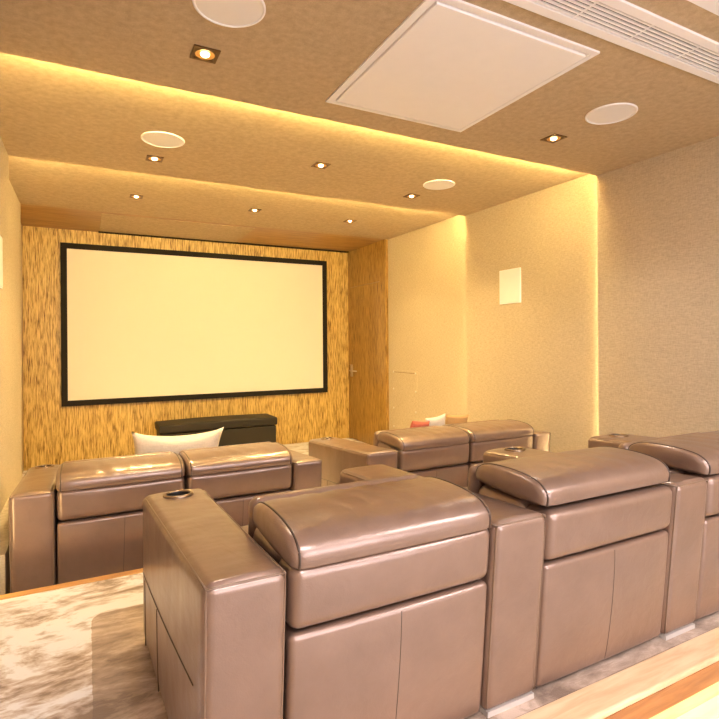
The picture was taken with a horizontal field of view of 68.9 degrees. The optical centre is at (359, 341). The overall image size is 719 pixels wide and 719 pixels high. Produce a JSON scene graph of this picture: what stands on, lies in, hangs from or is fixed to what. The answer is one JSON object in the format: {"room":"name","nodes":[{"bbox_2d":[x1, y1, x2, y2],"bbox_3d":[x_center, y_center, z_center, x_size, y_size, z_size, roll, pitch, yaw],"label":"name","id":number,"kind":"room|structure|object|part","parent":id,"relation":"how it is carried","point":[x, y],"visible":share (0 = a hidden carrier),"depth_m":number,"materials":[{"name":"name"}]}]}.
{"room":"home theater","nodes":[
{"label":"home theater","id":0,"kind":"room"},
{"bbox_2d":[0,137,10,513],"bbox_3d":[-2.479,0.001,3.151,0.430,3.493,1.840,0,0,-27],"label":"wall","id":1,"kind":"structure","parent":0,"point":[5,438],"depth_m":3.83,"materials":[{"name":"paint"}]},
{"bbox_2d":[0,236,2,288],"bbox_3d":[-2.435,-0.553,3.537,0.011,0.360,0.310,0,0,-27],"label":"wall speaker","id":2,"kind":"object","parent":1,"relation":"attached to","point":[1,239],"visible":1,"depth_m":3.62,"materials":[{"name":"white paint"}]},
{"bbox_2d":[0,498,9,594],"bbox_3d":[-2.311,1.321,3.426,0.145,0.300,1.300,0,0,-27],"label":"baseboard","id":3,"kind":"structure","parent":1,"relation":"attached to","point":[4,516],"depth_m":2.99,"materials":[{"name":"wood"}]},
{"bbox_2d":[9,181,21,493],"bbox_3d":[-3.385,-0.025,4.783,0.330,3.557,1.890,0,0,-27],"label":"wall","id":4,"kind":"structure","parent":0,"point":[14,204],"depth_m":5.22,"materials":[{"name":"paint"}]},
{"bbox_2d":[21,224,23,473],"bbox_3d":[-4.154,-0.019,6.153,0.230,3.557,1.250,0,0,-27],"label":"wall","id":5,"kind":"structure","parent":0,"point":[21,224],"depth_m":6.67,"materials":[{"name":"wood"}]},
{"bbox_2d":[22,226,348,470],"bbox_3d":[-2.246,-0.033,7.990,5.310,3.557,0.250,0,0,-27],"label":"wall","id":6,"kind":"structure","parent":0,"point":[55,434],"depth_m":7.26,"materials":[{"name":"brown wood"}]},
{"bbox_2d":[99,213,254,241],"bbox_3d":[-2.452,-1.508,7.032,1.840,0.008,1.070,0,0,-27],"label":"trim","id":7,"kind":"structure","parent":6,"relation":"attached to","point":[109,222],"depth_m":6.95,"materials":[{"name":"paint"}]},
{"bbox_2d":[60,242,327,406],"bbox_3d":[-2.248,-0.242,7.820,3.838,2.171,0.049,0,0,-27],"label":"projection screen","id":8,"kind":"object","parent":6,"relation":"attached to","point":[138,325],"visible":1,"depth_m":7.67,"materials":[{"name":"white fabric"}]},
{"bbox_2d":[98,231,348,252],"bbox_3d":[-1.873,-1.509,8.000,3.780,0.014,0.063,0,0,-27],"label":"trim","id":9,"kind":"structure","parent":6,"relation":"attached to","point":[98,231],"depth_m":7.90,"materials":[{"name":"black fabric"}]},
{"bbox_2d":[22,438,369,477],"bbox_3d":[-1.554,1.691,6.585,5.300,0.100,3.270,0,0,-27],"label":"floor","id":10,"kind":"structure","parent":0,"point":[303,448],"depth_m":8.21,"materials":[{"name":"carpet"}]},
{"bbox_2d":[155,413,277,445],"bbox_3d":[-1.992,1.358,7.357,1.600,0.572,0.500,0,0,-27],"label":"console","id":11,"kind":"object","parent":10,"relation":"on","point":[246,428],"visible":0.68,"depth_m":7.24,"materials":[{"name":"wood"}]},
{"bbox_3d":[-1.993,1.131,7.357,1.600,0.117,0.500,0,0,-27],"label":"lid","id":12,"kind":"part","parent":11,"relation":"part of","materials":[{"name":"leather"}]},
{"bbox_2d":[9,156,456,251],"bbox_3d":[-1.471,-1.617,6.489,5.320,0.200,3.140,0,0,-27],"label":"ceiling","id":13,"kind":"structure","parent":0,"point":[33,181],"depth_m":5.93,"materials":[{"name":"paint"}]},
{"bbox_2d":[129,194,142,198],"bbox_3d":[-2.314,-1.503,5.435,0.124,0.016,0.124,0,0,-27],"label":"recessed light","id":14,"kind":"object","parent":13,"relation":"in","point":[131,195],"visible":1,"depth_m":5.43,"materials":[{"name":"brown metal"}]},
{"bbox_2d":[248,208,261,211],"bbox_3d":[-1.205,-1.511,6.029,0.124,0.016,0.124,0,0,-27],"label":"recessed light","id":15,"kind":"object","parent":13,"relation":"in","point":[251,209],"visible":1,"depth_m":6.02,"materials":[{"name":"brown metal"}]},
{"bbox_2d":[343,219,356,222],"bbox_3d":[-0.121,-1.518,6.604,0.124,0.016,0.124,0,0,-27],"label":"recessed light","id":16,"kind":"object","parent":13,"relation":"in","point":[347,220],"visible":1,"depth_m":6.59,"materials":[{"name":"brown metal"}]},
{"bbox_2d":[0,53,587,215],"bbox_3d":[-0.321,-1.586,4.280,5.320,0.250,1.840,0,0,-27],"label":"ceiling","id":17,"kind":"structure","parent":0,"point":[51,112],"depth_m":3.91,"materials":[{"name":"paint"}]},
{"bbox_2d":[145,155,163,162],"bbox_3d":[-1.621,-1.444,4.144,0.124,0.016,0.124,0,0,-27],"label":"recessed light","id":18,"kind":"object","parent":17,"relation":"in","point":[148,157],"visible":1,"depth_m":4.13,"materials":[{"name":"brown metal"}]},
{"bbox_2d":[141,131,184,147],"bbox_3d":[-1.409,-1.449,3.759,0.296,0.009,0.296,0,0,-27],"label":"ceiling speaker","id":19,"kind":"object","parent":17,"relation":"attached to","point":[155,138],"visible":1,"depth_m":3.74,"materials":[{"name":"white paint"}]},
{"bbox_2d":[311,162,330,168],"bbox_3d":[-0.319,-1.453,4.326,0.124,0.016,0.124,0,0,-27],"label":"recessed light","id":20,"kind":"object","parent":17,"relation":"in","point":[321,165],"visible":1,"depth_m":4.32,"materials":[{"name":"brown metal"}]},
{"bbox_2d":[403,194,419,198],"bbox_3d":[0.523,-1.459,5.260,0.124,0.016,0.124,0,0,-27],"label":"recessed light","id":21,"kind":"object","parent":17,"relation":"in","point":[412,196],"visible":1,"depth_m":5.25,"materials":[{"name":"brown metal"}]},
{"bbox_2d":[423,179,454,189],"bbox_3d":[0.741,-1.464,4.883,0.296,0.009,0.296,0,0,-27],"label":"ceiling speaker","id":22,"kind":"object","parent":17,"relation":"attached to","point":[441,184],"visible":1,"depth_m":4.87,"materials":[{"name":"white paint"}]},
{"bbox_2d":[424,181,453,188],"bbox_3d":[0.741,-1.462,4.883,0.273,0.002,0.273,0,0,-27],"label":"grille","id":23,"kind":"object","parent":22,"relation":"attached to","point":[430,184],"depth_m":4.87,"materials":[{"name":"white plastic"}]},
{"bbox_2d":[0,0,718,175],"bbox_3d":[1.400,-1.560,0.971,5.320,0.300,5.620,0,0,-27],"label":"ceiling","id":24,"kind":"structure","parent":0,"point":[293,59],"depth_m":2.66,"materials":[{"name":"paint"}]},
{"bbox_2d":[190,44,220,63],"bbox_3d":[-0.747,-1.387,2.536,0.124,0.016,0.124,0,0,-27],"label":"recessed light","id":25,"kind":"object","parent":24,"relation":"in","point":[206,54],"visible":1,"depth_m":2.53,"materials":[{"name":"brown metal"}]},
{"bbox_2d":[192,0,265,27],"bbox_3d":[-0.538,-1.392,2.171,0.296,0.009,0.296,0,0,-27],"label":"ceiling speaker","id":26,"kind":"object","parent":24,"relation":"attached to","point":[226,13],"visible":1,"depth_m":2.20,"materials":[{"name":"white paint"}]},
{"bbox_2d":[326,0,599,131],"bbox_3d":[0.484,-1.395,2.787,0.979,0.016,1.068,0,0,-27],"label":"ceiling hatch","id":27,"kind":"object","parent":24,"relation":"attached to","point":[452,65],"visible":1,"depth_m":2.64,"materials":[{"name":"white paint"}]},
{"bbox_2d":[540,133,566,142],"bbox_3d":[1.343,-1.401,3.623,0.124,0.016,0.124,0,0,-27],"label":"recessed light","id":28,"kind":"object","parent":24,"relation":"in","point":[553,138],"visible":1,"depth_m":3.61,"materials":[{"name":"brown metal"}]},
{"bbox_2d":[503,0,718,83],"bbox_3d":[1.376,-1.406,2.427,2.900,0.016,0.217,0,0,-27],"label":"ceiling vent","id":29,"kind":"object","parent":24,"relation":"in","point":[625,24],"visible":1,"depth_m":2.35,"materials":[{"name":"white metal"}]},
{"bbox_2d":[585,103,637,124],"bbox_3d":[1.553,-1.406,3.236,0.296,0.009,0.296,0,0,-27],"label":"ceiling speaker","id":30,"kind":"object","parent":24,"relation":"attached to","point":[615,112],"visible":1,"depth_m":3.22,"materials":[{"name":"white paint"}]},
{"bbox_2d":[0,573,718,718],"bbox_3d":[0.458,1.342,2.680,4.930,0.220,1.758,0,0,-27],"label":"floor","id":31,"kind":"structure","parent":0,"point":[78,651],"depth_m":2.05,"materials":[{"name":"carpet"}]},
{"bbox_2d":[0,568,142,599],"bbox_3d":[0.095,1.260,3.518,4.320,0.058,0.058,0,0,-27],"label":"trim","id":32,"kind":"structure","parent":31,"relation":"attached to","point":[136,571],"depth_m":2.69,"materials":[{"name":"brown wood"}]},
{"bbox_2d":[143,431,718,718],"bbox_3d":[0.691,0.847,2.404,3.038,0.766,1.106,0,0,-27],"label":"recliner sofa","id":33,"kind":"object","parent":31,"relation":"on","point":[383,591],"visible":1,"depth_m":1.66,"materials":[{"name":"brown leather"}]},
{"bbox_3d":[-0.541,0.902,1.768,0.260,0.645,1.097,0,0,-27],"label":"arm","id":34,"kind":"part","parent":33,"relation":"part of","materials":[{"name":"brown leather"}]},
{"bbox_2d":[241,525,247,532],"bbox_3d":[-0.198,0.891,2.126,0.674,0.210,0.620,0,0,-27],"label":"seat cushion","id":35,"kind":"object","parent":33,"relation":"on","point":[245,527],"depth_m":2.25,"materials":[{"name":"brown leather"}]},
{"bbox_3d":[0.007,0.802,1.731,0.674,0.465,0.270,0,0,-27],"label":"backrest","id":36,"kind":"part","parent":33,"relation":"part of","materials":[{"name":"brown leather"}]},
{"bbox_2d":[248,474,417,537],"bbox_3d":[-0.073,0.661,1.882,0.662,0.308,0.094,0,0,-27],"label":"cushion","id":37,"kind":"object","parent":33,"relation":"on","point":[251,526],"depth_m":1.80,"materials":[{"name":"brown leather"}]},
{"bbox_3d":[0.094,0.674,1.562,0.674,0.181,0.154,0,0,-27],"label":"panel","id":38,"kind":"part","parent":33,"relation":"part of","materials":[{"name":"brown leather"}]},
{"bbox_3d":[0.084,0.993,1.586,0.674,0.448,0.156,0,0,-27],"label":"panel","id":39,"kind":"part","parent":33,"relation":"part of","materials":[{"name":"brown leather"}]},
{"bbox_3d":[0.269,0.896,2.190,0.275,0.645,1.097,0,0,-27],"label":"arm","id":40,"kind":"part","parent":33,"relation":"part of","materials":[{"name":"brown leather"}]},
{"bbox_3d":[0.834,0.797,2.161,0.699,0.465,0.270,0,0,-27],"label":"backrest","id":41,"kind":"part","parent":33,"relation":"part of","materials":[{"name":"brown leather"}]},
{"bbox_3d":[0.307,1.224,2.157,0.206,0.018,0.888,0,0,-27],"label":"plate","id":42,"kind":"part","parent":33,"relation":"part of","materials":[{"name":"metal"}]},
{"bbox_2d":[467,449,577,493],"bbox_3d":[0.754,0.656,2.313,0.687,0.308,0.094,0,0,-27],"label":"headrest","id":43,"kind":"object","parent":33,"relation":"on","point":[474,485],"depth_m":2.14,"materials":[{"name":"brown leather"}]},
{"bbox_3d":[1.092,0.890,2.618,0.300,0.645,1.097,0,0,-27],"label":"arm","id":44,"kind":"part","parent":33,"relation":"part of","materials":[{"name":"brown leather"}]},
{"bbox_3d":[0.921,0.668,1.993,0.699,0.181,0.154,0,0,-27],"label":"panel","id":45,"kind":"part","parent":33,"relation":"part of","materials":[{"name":"brown leather"}]},
{"bbox_3d":[0.911,0.987,2.016,0.699,0.448,0.156,0,0,-27],"label":"panel","id":46,"kind":"part","parent":33,"relation":"part of","materials":[{"name":"brown leather"}]},
{"bbox_3d":[1.891,0.885,3.034,0.328,0.645,1.097,0,0,-27],"label":"arm","id":47,"kind":"part","parent":33,"relation":"part of","materials":[{"name":"brown leather"}]},
{"bbox_2d":[618,432,699,448],"bbox_3d":[1.582,0.650,2.743,0.672,0.308,0.094,0,0,-27],"label":"headrest","id":48,"kind":"object","parent":33,"relation":"on","point":[627,445],"depth_m":2.61,"materials":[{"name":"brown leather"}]},
{"bbox_3d":[1.143,1.218,2.592,0.201,0.018,0.888,0,0,-27],"label":"plate","id":49,"kind":"part","parent":33,"relation":"part of","materials":[{"name":"metal"}]},
{"bbox_3d":[1.661,0.791,2.592,0.684,0.465,0.270,0,0,-27],"label":"backrest","id":50,"kind":"part","parent":33,"relation":"part of","materials":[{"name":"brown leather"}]},
{"bbox_3d":[1.748,0.662,2.423,0.684,0.181,0.154,0,0,-27],"label":"panel","id":51,"kind":"part","parent":33,"relation":"part of","materials":[{"name":"brown leather"}]},
{"bbox_3d":[1.738,0.981,2.447,0.684,0.448,0.156,0,0,-27],"label":"panel","id":52,"kind":"part","parent":33,"relation":"part of","materials":[{"name":"brown leather"}]},
{"bbox_2d":[515,627,718,718],"bbox_3d":[0.949,1.238,1.877,4.320,0.025,0.122,0,0,-27],"label":"step","id":53,"kind":"structure","parent":31,"relation":"attached to","point":[607,696],"depth_m":1.88,"materials":[{"name":"brown wood"}]},
{"bbox_2d":[604,661,718,718],"bbox_3d":[0.949,1.289,1.877,4.320,0.078,0.118,0,0,-27],"label":"trim","id":54,"kind":"structure","parent":31,"relation":"attached to","point":[658,702],"depth_m":1.91,"materials":[{"name":"brown wood"}]},
{"bbox_2d":[348,239,388,437],"bbox_3d":[0.278,-0.050,8.458,0.400,3.557,1.250,0,0,-27],"label":"wall","id":55,"kind":"structure","parent":0,"point":[368,264],"depth_m":7.95,"materials":[{"name":"brown wood"}]},
{"bbox_2d":[349,282,379,444],"bbox_3d":[0.076,0.352,8.414,0.103,2.535,1.000,0,0,-27],"label":"door","id":56,"kind":"structure","parent":55,"relation":"in","point":[364,370],"depth_m":8.38,"materials":[{"name":"brown wood"}]},
{"bbox_3d":[-0.104,0.481,8.711,0.055,0.200,0.275,0,0,-27],"label":"handle","id":57,"kind":"part","parent":56,"relation":"part of","materials":[{"name":"metal"}]},
{"bbox_2d":[388,215,465,429],"bbox_3d":[1.029,-0.056,7.079,0.360,3.557,1.890,0,0,-27],"label":"wall","id":58,"kind":"structure","parent":0,"point":[427,287],"depth_m":6.87,"materials":[{"name":"paint"}]},
{"bbox_2d":[393,370,416,428],"bbox_3d":[0.637,0.836,7.441,0.011,0.860,0.640,0,0,-27],"label":"access panel","id":59,"kind":"object","parent":58,"relation":"attached to","point":[404,382],"visible":0.85,"depth_m":7.44,"materials":[{"name":"paint"}]},
{"bbox_2d":[465,174,598,452],"bbox_3d":[1.859,-0.029,5.408,0.430,3.493,1.840,0,0,-27],"label":"wall","id":60,"kind":"structure","parent":0,"point":[533,361],"depth_m":5.12,"materials":[{"name":"paint"}]},
{"bbox_2d":[499,267,520,304],"bbox_3d":[1.571,-0.581,5.475,0.011,0.360,0.310,0,0,-27],"label":"wall speaker","id":61,"kind":"object","parent":60,"relation":"attached to","point":[510,279],"visible":1,"depth_m":5.46,"materials":[{"name":"white paint"}]},
{"bbox_2d":[597,136,718,437],"bbox_3d":[3.549,-0.010,2.083,0.500,3.430,5.620,0,0,-27],"label":"wall","id":62,"kind":"structure","parent":0,"point":[658,216],"depth_m":3.97,"materials":[{"name":"paint"}]},
{"bbox_2d":[650,682,718,718],"bbox_3d":[0.936,1.389,1.902,4.320,0.120,0.060,0,0,-27],"label":"trim","id":63,"kind":"structure","parent":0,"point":[712,691],"depth_m":2.05,"materials":[{"name":"brown wood"}]},
{"bbox_2d":[676,695,718,718],"bbox_3d":[1.820,1.492,0.096,5.300,0.100,4.100,0,0,-27],"label":"floor","id":64,"kind":"structure","parent":0,"point":[709,709],"depth_m":2.05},
{"bbox_3d":[-0.380,1.595,4.328,5.300,0.275,1.860,0,0,-27],"label":"floor","id":65,"kind":"structure","parent":0,"visible":0},
{"bbox_2d":[8,442,321,592],"bbox_3d":[-1.301,1.089,3.655,1.820,0.750,1.106,0,0,-27],"label":"recliner sofa","id":66,"kind":"object","parent":65,"relation":"on","point":[69,521],"visible":0.73,"depth_m":3.03,"materials":[{"name":"brown leather"}]},
{"bbox_3d":[-2.008,1.133,3.293,0.225,0.645,1.097,0,0,-27],"label":"arm","id":67,"kind":"part","parent":66,"relation":"part of","materials":[{"name":"brown leather"}]},
{"bbox_3d":[-1.397,1.223,3.103,0.678,0.448,0.156,0,0,-27],"label":"panel","id":68,"kind":"part","parent":66,"relation":"part of","materials":[{"name":"brown leather"}]},
{"bbox_2d":[63,451,172,463],"bbox_3d":[-1.554,0.892,3.399,0.666,0.308,0.094,0,0,-27],"label":"cushion","id":69,"kind":"object","parent":66,"relation":"on","point":[167,451],"depth_m":3.36,"materials":[{"name":"brown leather"}]},
{"bbox_3d":[-1.387,0.905,3.079,0.678,0.182,0.154,0,0,-27],"label":"panel","id":70,"kind":"part","parent":66,"relation":"part of","materials":[{"name":"brown leather"}]},
{"bbox_2d":[132,427,223,454],"bbox_3d":[-1.293,0.819,3.721,0.631,0.439,0.188,0,0,-28],"label":"pillow","id":71,"kind":"object","parent":66,"relation":"on","point":[143,444],"visible":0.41,"depth_m":3.63,"materials":[{"name":"beige fabric"}]},
{"bbox_2d":[179,442,270,453],"bbox_3d":[-0.939,0.888,3.719,0.665,0.308,0.094,0,0,-27],"label":"cushion","id":72,"kind":"object","parent":66,"relation":"on","point":[260,442],"depth_m":3.68,"materials":[{"name":"brown leather"}]},
{"bbox_3d":[-0.772,0.901,3.400,0.677,0.182,0.154,0,0,-27],"label":"panel","id":73,"kind":"part","parent":66,"relation":"part of","materials":[{"name":"brown leather"}]},
{"bbox_3d":[-0.782,1.219,3.423,0.677,0.448,0.156,0,0,-27],"label":"panel","id":74,"kind":"part","parent":66,"relation":"part of","materials":[{"name":"brown leather"}]},
{"bbox_3d":[-0.598,1.123,4.026,0.231,0.645,1.097,0,0,-27],"label":"arm","id":75,"kind":"part","parent":66,"relation":"part of","materials":[{"name":"brown leather"}]},
{"bbox_2d":[309,419,550,486],"bbox_3d":[0.613,1.076,4.651,1.864,0.750,1.106,0,0,-27],"label":"recliner sofa","id":76,"kind":"object","parent":65,"relation":"on","point":[447,452],"visible":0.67,"depth_m":4.16,"materials":[{"name":"brown leather"}]},
{"bbox_3d":[-0.084,1.119,4.294,0.291,0.645,1.097,0,0,-27],"label":"arm","id":77,"kind":"part","parent":76,"relation":"part of","materials":[{"name":"brown leather"}]},
{"bbox_3d":[0.482,1.019,4.266,0.654,0.465,0.270,0,0,-27],"label":"backrest","id":78,"kind":"part","parent":76,"relation":"part of","materials":[{"name":"brown leather"}]},
{"bbox_2d":[374,425,436,445],"bbox_3d":[0.402,0.878,4.417,0.642,0.308,0.094,0,0,-27],"label":"headrest","id":79,"kind":"object","parent":76,"relation":"on","point":[376,442],"depth_m":4.27,"materials":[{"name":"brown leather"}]},
{"bbox_2d":[410,421,429,427],"bbox_3d":[0.509,0.832,4.613,0.222,0.300,0.125,0,0,-37],"label":"cushion","id":80,"kind":"object","parent":76,"relation":"on","point":[414,423],"visible":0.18,"depth_m":4.56,"materials":[{"name":"red fabric"}]},
{"bbox_3d":[0.569,0.891,4.097,0.654,0.182,0.154,0,0,-27],"label":"panel","id":81,"kind":"part","parent":76,"relation":"part of","materials":[{"name":"brown leather"}]},
{"bbox_2d":[425,414,444,425],"bbox_3d":[0.685,0.820,4.750,0.257,0.352,0.125,0,0,-22],"label":"cushion","id":82,"kind":"object","parent":76,"relation":"on","point":[440,420],"visible":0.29,"depth_m":4.69,"materials":[{"name":"beige fabric"}]},
{"bbox_3d":[0.559,1.210,4.121,0.654,0.448,0.156,0,0,-27],"label":"panel","id":83,"kind":"part","parent":76,"relation":"part of","materials":[{"name":"brown leather"}]},
{"bbox_2d":[445,415,467,423],"bbox_3d":[0.884,0.824,4.887,0.255,0.317,0.129,0,0,-22],"label":"cushion","id":84,"kind":"object","parent":76,"relation":"on","point":[450,419],"visible":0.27,"depth_m":4.82,"materials":[{"name":"beige fabric"}]},
{"bbox_2d":[442,419,497,425],"bbox_3d":[1.008,0.874,4.732,0.667,0.308,0.094,0,0,-27],"label":"cushion","id":85,"kind":"object","parent":76,"relation":"on","point":[496,419],"depth_m":4.69,"materials":[{"name":"brown leather"}]},
{"bbox_3d":[1.164,1.205,4.436,0.679,0.448,0.156,0,0,-27],"label":"panel","id":86,"kind":"part","parent":76,"relation":"part of","materials":[{"name":"brown leather"}]},
{"bbox_3d":[1.174,0.887,4.412,0.679,0.182,0.154,0,0,-27],"label":"panel","id":87,"kind":"part","parent":76,"relation":"part of","materials":[{"name":"brown leather"}]},
{"bbox_3d":[1.342,1.109,5.036,0.216,0.645,1.097,0,0,-27],"label":"arm","id":88,"kind":"part","parent":76,"relation":"part of","materials":[{"name":"brown leather"}]}
]}

